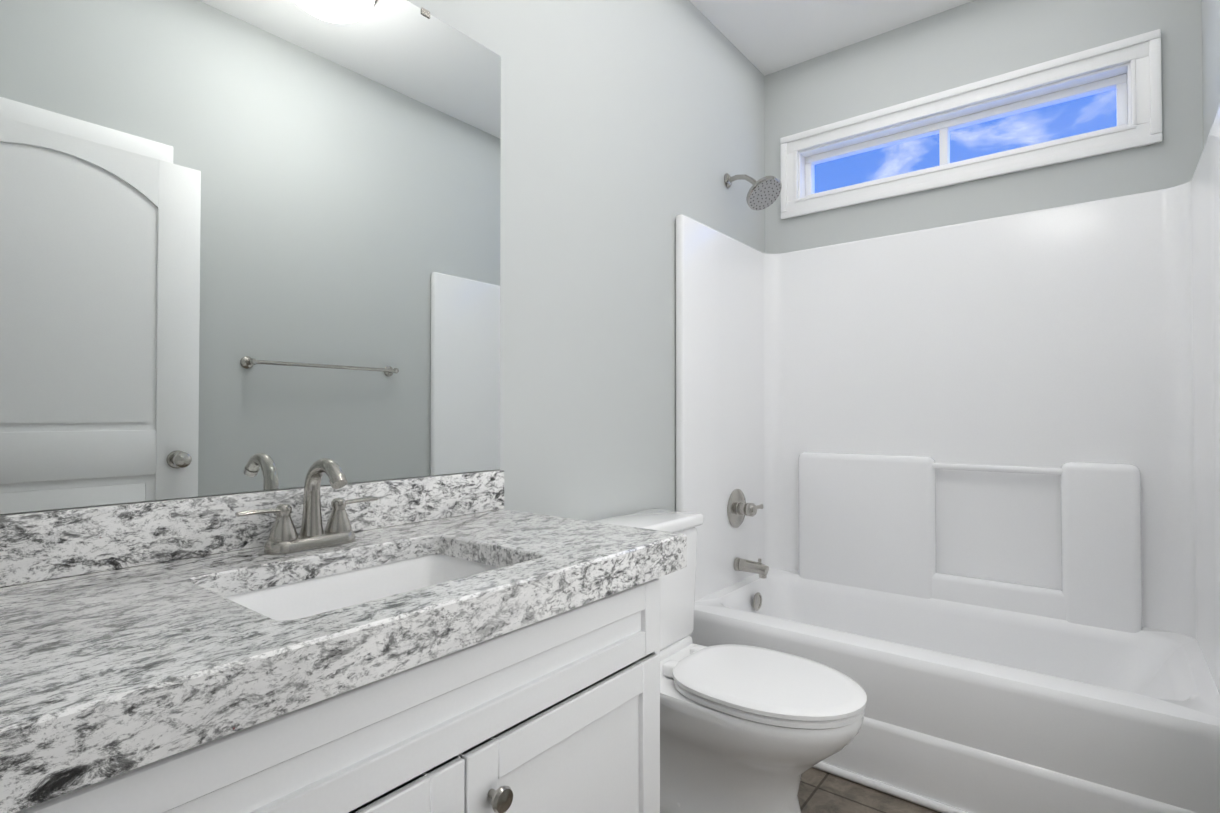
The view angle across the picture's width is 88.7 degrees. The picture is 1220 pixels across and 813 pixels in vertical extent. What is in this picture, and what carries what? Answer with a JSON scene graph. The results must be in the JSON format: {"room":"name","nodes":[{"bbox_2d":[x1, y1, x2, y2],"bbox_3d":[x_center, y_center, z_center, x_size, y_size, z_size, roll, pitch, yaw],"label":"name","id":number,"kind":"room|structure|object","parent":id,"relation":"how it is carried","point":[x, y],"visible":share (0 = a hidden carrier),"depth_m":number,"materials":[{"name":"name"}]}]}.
{"room":"bathroom","nodes":[
{"label":"bathroom","id":0,"kind":"room"},
{"bbox_2d":[0,0,764,520],"bbox_3d":[-0.482,-0.236,1.506,0.100,2.740,4.120,-1,-1,38],"label":"wall","id":1,"kind":"structure","parent":0,"point":[632,130],"depth_m":2.00,"materials":[{"name":"paint"}]},
{"bbox_2d":[0,0,500,513],"bbox_3d":[-0.621,-0.392,1.242,0.008,1.104,1.060,-1,-1,38],"label":"mirror","id":2,"kind":"object","parent":1,"relation":"attached to","point":[248,244],"visible":1,"depth_m":1.16,"materials":[{"name":"silver mirror"}]},
{"bbox_2d":[724,173,781,210],"bbox_3d":[0.590,-0.911,2.597,0.239,0.180,0.152,-1,-1,38],"label":"shower head","id":3,"kind":"object","parent":1,"relation":"attached to","point":[763,193],"visible":1,"depth_m":2.56},
{"bbox_2d":[689,0,973,75],"bbox_3d":[0.155,-1.663,1.022,1.724,0.100,4.120,-1,-1,38],"label":"ceiling","id":4,"kind":"structure","parent":0,"point":[765,37],"depth_m":2.59,"materials":[{"name":"paint"}]},
{"bbox_2d":[798,767,939,812],"bbox_3d":[0.155,1.176,0.982,1.724,0.100,4.120,-1,-1,38],"label":"floor","id":5,"kind":"structure","parent":0,"point":[820,791],"depth_m":1.81,"materials":[{"name":"tile"}]},
{"bbox_2d":[0,470,686,812],"bbox_3d":[-0.406,0.643,1.040,0.576,0.968,1.096,-1,-1,38],"label":"bathroom vanity","id":6,"kind":"object","parent":5,"relation":"on","point":[146,666],"visible":1,"depth_m":0.87,"materials":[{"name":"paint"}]},
{"bbox_2d":[235,458,377,554],"bbox_3d":[-0.528,0.178,1.147,0.140,0.167,0.260,-1,-1,38],"label":"faucet","id":7,"kind":"object","parent":6,"relation":"on","point":[284,537],"visible":1,"depth_m":1.15,"materials":[{"name":"silver metal"}]},
{"bbox_2d":[224,554,499,619],"bbox_3d":[-0.376,0.372,1.018,0.344,0.142,0.474,-1,-1,38],"label":"sink basin","id":8,"kind":"object","parent":6,"relation":"in","point":[304,598],"visible":0.04,"depth_m":1.15,"materials":[{"name":"ceramic"}]},
{"bbox_2d":[594,508,866,812],"bbox_3d":[0.316,0.745,1.773,0.784,0.786,0.480,-1,-1,38],"label":"toilet","id":9,"kind":"object","parent":5,"relation":"on","point":[747,729],"visible":0.67,"depth_m":1.64,"materials":[{"name":"ceramic"}]},
{"bbox_2d":[676,106,1219,812],"bbox_3d":[1.077,0.210,2.163,1.518,1.865,0.840,-1,-1,38],"label":"bathtub surround","id":10,"kind":"object","parent":5,"relation":"on","point":[972,468],"visible":0.96,"depth_m":2.25,"materials":[{"name":"plastic"}]},
{"bbox_2d":[727,489,762,527],"bbox_3d":[0.574,0.429,2.618,0.087,0.164,0.183,-1,-1,38],"label":"shower valve","id":11,"kind":"object","parent":10,"relation":"attached to","point":[739,508],"visible":0.98,"depth_m":2.60,"materials":[{"name":"silver metal"}]},
{"bbox_2d":[734,557,768,578],"bbox_3d":[0.589,0.665,2.590,0.140,0.075,0.056,-1,-1,38],"label":"tub spout","id":12,"kind":"object","parent":10,"relation":"attached to","point":[751,566],"visible":1,"depth_m":2.57,"materials":[{"name":"silver metal"}]},
{"bbox_2d":[753,592,761,610],"bbox_3d":[0.609,0.804,2.573,0.010,0.074,0.074,-1,-1,38],"label":"overflow drain cover","id":13,"kind":"object","parent":10,"relation":"attached to","point":[757,601],"visible":1,"depth_m":2.57,"materials":[{"name":"silver metal"}]},
{"bbox_2d":[765,0,1202,253],"bbox_3d":[1.385,-0.222,2.560,1.524,2.740,0.150,-1,-1,38],"label":"wall","id":14,"kind":"structure","parent":0,"point":[968,43],"depth_m":2.43,"materials":[{"name":"paint"}]},
{"bbox_2d":[780,29,1161,218],"bbox_3d":[1.358,-1.069,2.549,1.336,0.381,0.130,-1,-1,38],"label":"window","id":15,"kind":"structure","parent":14,"relation":"in","point":[1135,83],"depth_m":2.42,"materials":[{"name":"paint"}]},
{"bbox_2d":[1201,0,1219,148],"bbox_3d":[0.793,-0.251,0.499,0.100,2.740,4.120,-1,-1,38],"label":"wall","id":16,"kind":"structure","parent":0,"point":[1210,10],"depth_m":1.89,"materials":[{"name":"paint"}]}
]}

